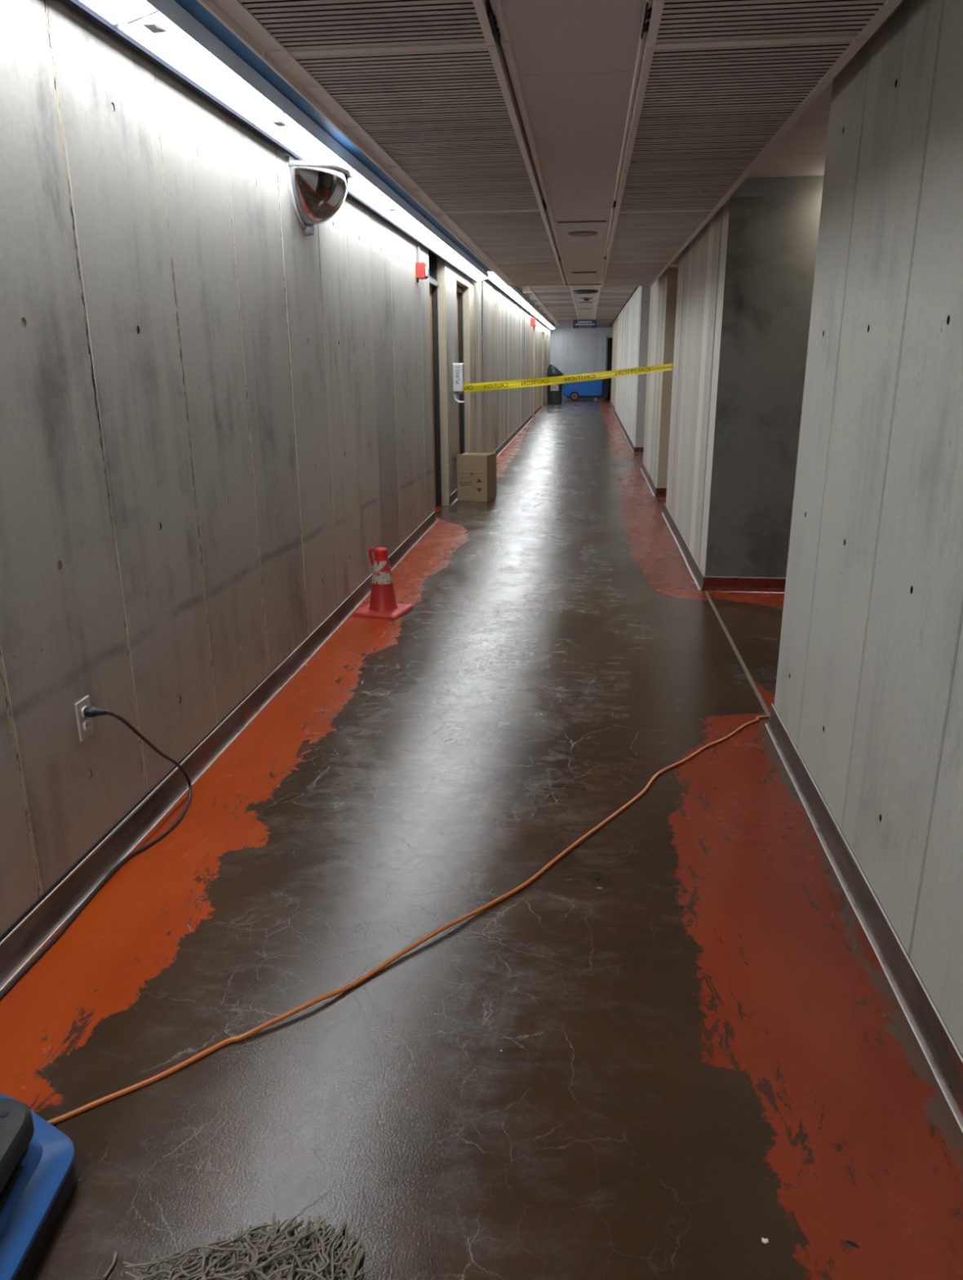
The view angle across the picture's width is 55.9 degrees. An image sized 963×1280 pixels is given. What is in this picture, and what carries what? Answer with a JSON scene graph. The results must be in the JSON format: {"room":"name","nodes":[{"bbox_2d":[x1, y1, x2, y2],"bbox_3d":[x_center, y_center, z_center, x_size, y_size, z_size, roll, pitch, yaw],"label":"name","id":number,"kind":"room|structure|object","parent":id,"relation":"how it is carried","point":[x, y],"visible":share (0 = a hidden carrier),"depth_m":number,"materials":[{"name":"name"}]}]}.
{"room":"building corridor","nodes":[
{"label":"building corridor","id":0,"kind":"room"},
{"bbox_2d":[0,0,550,935],"bbox_3d":[0.099,-4.572,14.952,0.454,2.860,41.100,1,17,6],"label":"wall","id":1,"kind":"structure","parent":0,"point":[214,411],"depth_m":3.07,"materials":[{"name":"concrete"}]},
{"bbox_2d":[74,695,93,741],"bbox_3d":[-1.138,0.225,2.609,0.012,0.116,0.072,1,17,6],"label":"wall outlet","id":2,"kind":"object","parent":1,"relation":"attached to","point":[85,724],"visible":0.92,"depth_m":2.60,"materials":[{"name":"grey paint"}]},
{"bbox_2d":[81,705,86,717],"bbox_3d":[-1.135,0.205,2.603,0.006,0.029,0.034,1,17,6],"label":"socket","id":3,"kind":"object","parent":2,"relation":"attached to","point":[83,707],"depth_m":2.59,"materials":[{"name":"white plastic"}]},
{"bbox_2d":[83,719,91,731],"bbox_3d":[-1.135,0.245,2.615,0.006,0.029,0.034,1,17,6],"label":"socket","id":4,"kind":"object","parent":2,"relation":"attached to","point":[86,722],"depth_m":2.61,"materials":[{"name":"white plastic"}]},
{"bbox_2d":[0,511,437,992],"bbox_3d":[-1.184,0.797,2.243,0.033,0.109,13.528,1,17,6],"label":"baseboard","id":5,"kind":"structure","parent":1,"relation":"attached to","point":[28,934],"depth_m":2.99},
{"bbox_2d":[284,155,351,236],"bbox_3d":[-0.760,-2.161,4.476,0.236,0.312,0.535,1,17,6],"label":"convex mirror","id":6,"kind":"object","parent":1,"relation":"attached to","point":[317,191],"visible":1,"depth_m":4.32,"materials":[{"name":"silver metal"}]},
{"bbox_2d":[416,244,429,282],"bbox_3d":[-0.484,-3.087,7.454,0.092,0.290,0.110,1,17,6],"label":"fire alarm","id":7,"kind":"object","parent":1,"relation":"attached to","point":[422,270],"visible":1,"depth_m":7.42,"materials":[{"name":"red plastic"}]},
{"bbox_2d":[428,250,441,506],"bbox_3d":[-0.660,-2.530,8.790,0.384,2.600,0.990,1,17,6],"label":"door","id":8,"kind":"structure","parent":1,"relation":"in","point":[433,261],"depth_m":9.16,"materials":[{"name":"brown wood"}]},
{"bbox_2d":[448,488,457,505],"bbox_3d":[-0.283,-1.586,9.969,0.028,0.099,0.800,1,17,6],"label":"baseboard","id":9,"kind":"structure","parent":1,"relation":"attached to","point":[453,498],"depth_m":9.82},
{"bbox_2d":[453,363,465,402],"bbox_3d":[-0.243,-2.735,9.672,0.112,0.403,0.121,1,17,6],"label":"dispenser","id":10,"kind":"object","parent":1,"relation":"attached to","point":[458,368],"visible":1,"depth_m":9.61,"materials":[{"name":"white plastic"}]},
{"bbox_2d":[453,391,465,402],"bbox_3d":[-0.239,-2.598,9.714,0.106,0.116,0.100,1,17,6],"label":"drip tray","id":11,"kind":"object","parent":10,"relation":"on","point":[455,393],"depth_m":9.68,"materials":[{"name":"white plastic"}]},
{"bbox_2d":[463,363,672,392],"bbox_3d":[0.817,-2.638,9.173,2.244,0.287,0.025,8,19,25],"label":"caution tape","id":12,"kind":"object","parent":10,"relation":"attached to","point":[476,387],"visible":1,"depth_m":9.18,"materials":[{"name":"yellow plastic"}]},
{"bbox_2d":[456,285,465,454],"bbox_3d":[-0.459,-2.922,10.588,0.374,2.288,1.140,1,17,6],"label":"door","id":13,"kind":"structure","parent":1,"relation":"in","point":[459,290],"depth_m":10.92,"materials":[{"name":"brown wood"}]},
{"bbox_2d":[493,413,533,457],"bbox_3d":[0.620,-3.966,17.670,0.034,0.102,13.180,1,17,6],"label":"baseboard","id":14,"kind":"structure","parent":1,"relation":"attached to","point":[501,448],"depth_m":17.49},
{"bbox_2d":[530,318,537,326],"bbox_3d":[1.280,-7.797,22.295,0.147,0.192,0.176,1,17,6],"label":"fire alarm","id":15,"kind":"object","parent":1,"relation":"attached to","point":[533,322],"visible":1,"depth_m":22.22,"materials":[{"name":"red plastic"}]},
{"bbox_2d":[534,404,542,415],"bbox_3d":[1.687,-6.798,26.822,0.031,0.099,3.900,1,17,6],"label":"baseboard","id":16,"kind":"structure","parent":1,"relation":"attached to","point":[540,408],"depth_m":26.73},
{"bbox_2d":[0,399,962,1279],"bbox_3d":[2.734,-3.094,15.154,6.600,0.120,41.800,1,17,6],"label":"floor","id":17,"kind":"structure","parent":0,"point":[691,1059],"depth_m":2.28,"materials":[{"name":"paint"}]},
{"bbox_2d":[0,1093,77,1279],"bbox_3d":[-0.979,0.977,1.478,0.454,0.204,0.707,0,17,0],"label":"machine","id":18,"kind":"object","parent":17,"relation":"on","point":[38,1172],"visible":1,"depth_m":1.58,"materials":[{"name":"blue plastic"}]},
{"bbox_2d":[0,706,191,999],"bbox_3d":[-1.131,0.529,2.397,0.080,0.528,1.589,2,17,8],"label":"cord","id":19,"kind":"object","parent":17,"relation":"on","point":[89,711],"visible":1,"depth_m":2.65,"materials":[{"name":"rubber"}]},
{"bbox_2d":[102,1213,364,1279],"bbox_3d":[-0.417,1.065,1.428,0.457,0.064,0.418,1,17,6],"label":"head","id":20,"kind":"object","parent":17,"relation":"on","point":[282,1255],"visible":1,"depth_m":1.52},
{"bbox_2d":[352,547,413,619],"bbox_3d":[-0.600,-0.361,5.493,0.290,0.397,0.290,5,18,18],"label":"traffic cone","id":21,"kind":"object","parent":17,"relation":"on","point":[383,604],"visible":1,"depth_m":5.45,"materials":[{"name":"red plastic"}]},
{"bbox_2d":[47,715,770,1124],"bbox_3d":[0.271,0.625,2.908,3.365,0.026,0.302,-15,22,-39],"label":"extension cord","id":22,"kind":"object","parent":17,"relation":"on","point":[229,1040],"visible":0.93,"depth_m":2.24,"materials":[{"name":"orange rubber"}]},
{"bbox_2d":[457,452,496,502],"bbox_3d":[-0.049,-1.803,9.958,0.338,0.510,0.361,5,18,17],"label":"cardboard box","id":23,"kind":"object","parent":17,"relation":"on","point":[476,471],"visible":1,"depth_m":9.81,"materials":[{"name":"brown cardboard"}]},
{"bbox_2d":[546,364,563,404],"bbox_3d":[2.527,-8.828,31.310,0.570,1.320,0.570,1,17,6],"label":"litter bin","id":24,"kind":"object","parent":17,"relation":"on","point":[554,392],"visible":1,"depth_m":31.16,"materials":[{"name":"plastic"}]},
{"bbox_2d":[562,374,608,401],"bbox_3d":[3.807,-9.280,33.443,1.700,0.910,0.912,1,17,6],"label":"cart","id":25,"kind":"object","parent":17,"relation":"on","point":[574,391],"visible":0.78,"depth_m":33.11,"materials":[{"name":"blue plastic"}]},
{"bbox_2d":[562,378,604,396],"bbox_3d":[3.736,-9.345,33.431,1.494,0.720,0.760,1,17,6],"label":"tub","id":26,"kind":"object","parent":25,"relation":"in","point":[590,388],"depth_m":33.10,"materials":[{"name":"blue plastic"}]},
{"bbox_2d":[704,591,770,719],"bbox_3d":[1.350,0.016,4.892,0.016,0.004,2.320,1,17,6],"label":"trim","id":27,"kind":"structure","parent":17,"relation":"on","point":[767,712],"depth_m":4.61,"materials":[{"name":"metal"}]},
{"bbox_2d":[761,1237,768,1243],"bbox_3d":[0.494,1.044,1.580,0.012,0.002,0.011,1,17,6],"label":"chip","id":28,"kind":"object","parent":17,"relation":"on","point":[763,1240],"visible":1,"depth_m":1.58,"materials":[{"name":"white plastic"}]},
{"bbox_2d":[846,1240,859,1248],"bbox_3d":[0.644,1.045,1.574,0.023,0.003,0.008,9,19,27],"label":"grit","id":29,"kind":"object","parent":17,"relation":"on","point":[853,1243],"visible":1,"depth_m":1.57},
{"bbox_2d":[173,0,902,328],"bbox_3d":[2.710,-5.656,14.312,6.400,0.687,41.500,1,17,6],"label":"ceiling","id":30,"kind":"structure","parent":0,"point":[573,150],"depth_m":3.19,"materials":[{"name":"paint"}]},
{"bbox_2d":[62,0,159,32],"bbox_3d":[-1.052,-1.623,2.041,0.156,0.108,1.123,1,17,6],"label":"strip light","id":31,"kind":"object","parent":30,"relation":"attached to","point":[106,14],"visible":1,"depth_m":2.50,"materials":[{"name":"white plastic"}]},
{"bbox_2d":[109,0,284,127],"bbox_3d":[-0.927,-1.953,3.109,0.156,0.108,1.123,1,17,6],"label":"strip light","id":32,"kind":"object","parent":30,"relation":"attached to","point":[169,37],"visible":0.96,"depth_m":2.97,"materials":[{"name":"white plastic"}]},
{"bbox_2d":[248,96,353,169],"bbox_3d":[-0.802,-2.284,4.177,0.156,0.108,1.123,1,17,6],"label":"strip light","id":33,"kind":"object","parent":30,"relation":"attached to","point":[292,131],"visible":0.85,"depth_m":4.01,"materials":[{"name":"white plastic"}]},
{"bbox_2d":[346,156,396,213],"bbox_3d":[-0.678,-2.614,5.245,0.156,0.108,1.123,1,17,6],"label":"strip light","id":34,"kind":"object","parent":30,"relation":"attached to","point":[365,187],"visible":0.53,"depth_m":5.26,"materials":[{"name":"white plastic"}]},
{"bbox_2d":[373,194,426,235],"bbox_3d":[-0.553,-2.944,6.313,0.156,0.108,1.123,1,17,6],"label":"strip light","id":35,"kind":"object","parent":30,"relation":"attached to","point":[402,215],"visible":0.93,"depth_m":6.24,"materials":[{"name":"white plastic"}]},
{"bbox_2d":[407,220,448,252],"bbox_3d":[-0.428,-3.275,7.381,0.156,0.108,1.123,1,17,6],"label":"strip light","id":36,"kind":"object","parent":30,"relation":"attached to","point":[431,238],"visible":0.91,"depth_m":7.31,"materials":[{"name":"white plastic"}]},
{"bbox_2d":[431,238,465,264],"bbox_3d":[-0.303,-3.605,8.450,0.156,0.108,1.123,1,17,6],"label":"strip light","id":37,"kind":"object","parent":30,"relation":"attached to","point":[451,253],"visible":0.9,"depth_m":8.39,"materials":[{"name":"white plastic"}]},
{"bbox_2d":[449,253,478,275],"bbox_3d":[-0.179,-3.935,9.518,0.156,0.108,1.123,1,17,6],"label":"strip light","id":38,"kind":"object","parent":30,"relation":"attached to","point":[468,264],"visible":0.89,"depth_m":9.47,"materials":[{"name":"white plastic"}]},
{"bbox_2d":[465,264,488,283],"bbox_3d":[-0.054,-4.266,10.586,0.156,0.108,1.123,1,17,6],"label":"strip light","id":39,"kind":"object","parent":30,"relation":"attached to","point":[476,276],"visible":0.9,"depth_m":10.56,"materials":[{"name":"white plastic"}]},
{"bbox_2d":[486,271,497,280],"bbox_3d":[0.106,-4.821,11.925,0.156,0.108,1.198,1,17,6],"label":"strip light","id":40,"kind":"object","parent":30,"relation":"attached to","point":[491,275],"visible":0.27,"depth_m":12.17,"materials":[{"name":"white plastic"}]},
{"bbox_2d":[488,277,505,287],"bbox_3d":[0.239,-5.173,13.065,0.156,0.108,1.198,1,17,6],"label":"strip light","id":41,"kind":"object","parent":30,"relation":"attached to","point":[497,282],"visible":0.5,"depth_m":13.02,"materials":[{"name":"white plastic"}]},
{"bbox_2d":[497,284,513,293],"bbox_3d":[0.372,-5.526,14.204,0.156,0.108,1.198,1,17,6],"label":"strip light","id":42,"kind":"object","parent":30,"relation":"attached to","point":[504,288],"visible":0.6,"depth_m":14.23,"materials":[{"name":"white plastic"}]},
{"bbox_2d":[504,286,518,297],"bbox_3d":[0.505,-5.878,15.343,0.156,0.108,1.198,1,17,6],"label":"strip light","id":43,"kind":"object","parent":30,"relation":"attached to","point":[513,292],"visible":0.75,"depth_m":15.29,"materials":[{"name":"white plastic"}]},
{"bbox_2d":[510,291,523,302],"bbox_3d":[0.638,-6.230,16.483,0.156,0.108,1.198,1,17,6],"label":"strip light","id":44,"kind":"object","parent":30,"relation":"attached to","point":[519,296],"visible":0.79,"depth_m":16.45,"materials":[{"name":"white plastic"}]},
{"bbox_2d":[515,296,527,305],"bbox_3d":[0.771,-6.583,17.622,0.156,0.108,1.198,1,17,6],"label":"strip light","id":45,"kind":"object","parent":30,"relation":"attached to","point":[524,300],"visible":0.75,"depth_m":17.58,"materials":[{"name":"white plastic"}]},
{"bbox_2d":[520,299,530,308],"bbox_3d":[0.905,-6.935,18.762,0.156,0.108,1.198,1,17,6],"label":"strip light","id":46,"kind":"object","parent":30,"relation":"attached to","point":[528,304],"visible":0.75,"depth_m":18.74,"materials":[{"name":"white plastic"}]},
{"bbox_2d":[524,302,533,311],"bbox_3d":[1.038,-7.287,19.901,0.156,0.108,1.198,1,17,6],"label":"strip light","id":47,"kind":"object","parent":30,"relation":"attached to","point":[531,307],"visible":0.73,"depth_m":19.84,"materials":[{"name":"white plastic"}]},
{"bbox_2d":[527,306,537,314],"bbox_3d":[1.171,-7.639,21.040,0.156,0.108,1.198,1,17,6],"label":"strip light","id":48,"kind":"object","parent":30,"relation":"attached to","point":[535,309],"visible":0.69,"depth_m":21.00,"materials":[{"name":"white plastic"}]},
{"bbox_2d":[531,309,539,315],"bbox_3d":[1.304,-7.992,22.180,0.156,0.108,1.198,1,17,6],"label":"strip light","id":49,"kind":"object","parent":30,"relation":"attached to","point":[538,311],"visible":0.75,"depth_m":22.21,"materials":[{"name":"white plastic"}]},
{"bbox_2d":[533,311,542,318],"bbox_3d":[1.437,-8.344,23.319,0.156,0.108,1.198,1,17,6],"label":"strip light","id":50,"kind":"object","parent":30,"relation":"attached to","point":[540,313],"visible":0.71,"depth_m":23.35,"materials":[{"name":"white plastic"}]},
{"bbox_2d":[555,219,608,222],"bbox_3d":[0.658,-2.741,5.953,0.344,0.008,0.046,1,17,6],"label":"ceiling vent","id":51,"kind":"object","parent":30,"relation":"in","point":[572,220],"depth_m":5.94,"materials":[{"name":"grey metal"}]},
{"bbox_2d":[570,271,598,273],"bbox_3d":[1.065,-3.819,9.437,0.284,0.008,0.116,1,17,6],"label":"ceiling vent","id":52,"kind":"object","parent":30,"relation":"in","point":[573,272],"depth_m":9.39,"materials":[{"name":"grey metal"}]},
{"bbox_2d":[573,318,596,328],"bbox_3d":[2.565,-7.939,22.522,0.580,0.400,0.026,1,17,6],"label":"sign","id":53,"kind":"object","parent":30,"relation":"hanging from","point":[576,323],"visible":1,"depth_m":22.54,"materials":[{"name":"blue plastic"}]},
{"bbox_2d":[573,290,598,293],"bbox_3d":[1.813,-6.058,15.820,0.430,0.035,0.430,1,17,6],"label":"ceiling vent","id":54,"kind":"object","parent":30,"relation":"in","point":[574,291],"depth_m":15.75,"materials":[{"name":"metal"}]},
{"bbox_2d":[550,323,613,396],"bbox_3d":[5.007,-10.564,34.267,6.400,2.860,0.214,1,17,6],"label":"wall","id":55,"kind":"structure","parent":0,"point":[573,351],"depth_m":34.20,"materials":[{"name":"paint"}]},
{"bbox_2d":[562,396,604,399],"bbox_3d":[3.646,-9.244,34.708,2.093,0.097,0.026,1,17,6],"label":"baseboard","id":56,"kind":"structure","parent":55,"relation":"attached to","point":[563,397],"depth_m":34.70,"materials":[{"name":"grey paint"}]},
{"bbox_2d":[604,336,613,399],"bbox_3d":[5.108,-10.243,34.208,0.870,2.280,0.066,1,17,6],"label":"door","id":57,"kind":"structure","parent":55,"relation":"in","point":[609,340],"depth_m":34.14,"materials":[{"name":"grey paint"}]},
{"bbox_2d":[610,286,650,447],"bbox_3d":[5.115,-6.951,22.547,3.334,2.860,17.568,1,17,6],"label":"wall","id":58,"kind":"structure","parent":0,"point":[633,320],"depth_m":16.26,"materials":[{"name":"concrete"}]},
{"bbox_2d":[609,400,614,411],"bbox_3d":[4.172,-7.489,29.004,0.032,0.099,5.200,1,17,6],"label":"baseboard","id":59,"kind":"structure","parent":58,"relation":"attached to","point":[611,403],"depth_m":28.86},
{"bbox_2d":[613,409,635,453],"bbox_3d":[3.112,-4.764,20.192,0.032,0.099,11.370,1,17,6],"label":"baseboard","id":60,"kind":"structure","parent":58,"relation":"attached to","point":[628,439],"depth_m":17.99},
{"bbox_2d":[635,447,644,453],"bbox_3d":[2.943,-3.079,14.731,0.900,0.097,0.026,1,17,6],"label":"baseboard","id":61,"kind":"structure","parent":58,"relation":"attached to","point":[637,450],"depth_m":14.78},
{"bbox_2d":[643,264,678,488],"bbox_3d":[3.732,-3.321,10.808,3.299,2.860,2.698,1,17,6],"label":"wall","id":62,"kind":"structure","parent":0,"point":[663,306],"depth_m":10.07,"materials":[{"name":"concrete"}]},
{"bbox_2d":[640,462,657,496],"bbox_3d":[2.084,-2.042,11.395,0.034,0.102,2.700,1,17,6],"label":"baseboard","id":63,"kind":"structure","parent":62,"relation":"attached to","point":[651,482],"depth_m":11.09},
{"bbox_2d":[656,487,666,497],"bbox_3d":[2.322,-1.633,10.058,0.750,0.097,0.026,1,17,6],"label":"baseboard","id":64,"kind":"structure","parent":62,"relation":"attached to","point":[661,492],"depth_m":10.10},
{"bbox_2d":[666,176,823,577],"bbox_3d":[3.275,-2.117,6.915,3.303,2.860,3.180,1,17,6],"label":"wall","id":65,"kind":"structure","parent":0,"point":[745,281],"depth_m":5.70,"materials":[{"name":"concrete"}]},
{"bbox_2d":[662,503,705,591],"bbox_3d":[1.629,-0.838,7.500,0.034,0.102,3.185,1,17,6],"label":"baseboard","id":66,"kind":"structure","parent":65,"relation":"attached to","point":[693,566],"depth_m":7.00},
{"bbox_2d":[704,576,786,593],"bbox_3d":[3.056,-0.327,5.803,3.196,0.097,0.026,1,17,6],"label":"baseboard","id":67,"kind":"structure","parent":65,"relation":"attached to","point":[712,584],"depth_m":5.95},
{"bbox_2d":[773,0,962,1056],"bbox_3d":[2.362,0.303,-0.909,3.301,2.860,8.636,1,17,6],"label":"wall","id":68,"kind":"structure","parent":0,"point":[869,687],"depth_m":2.41,"materials":[{"name":"concrete"}]},
{"bbox_2d":[764,702,962,1132],"bbox_3d":[0.718,1.577,-0.312,0.032,0.099,8.640,1,17,6],"label":"baseboard","id":69,"kind":"structure","parent":68,"relation":"attached to","point":[941,1051],"depth_m":2.34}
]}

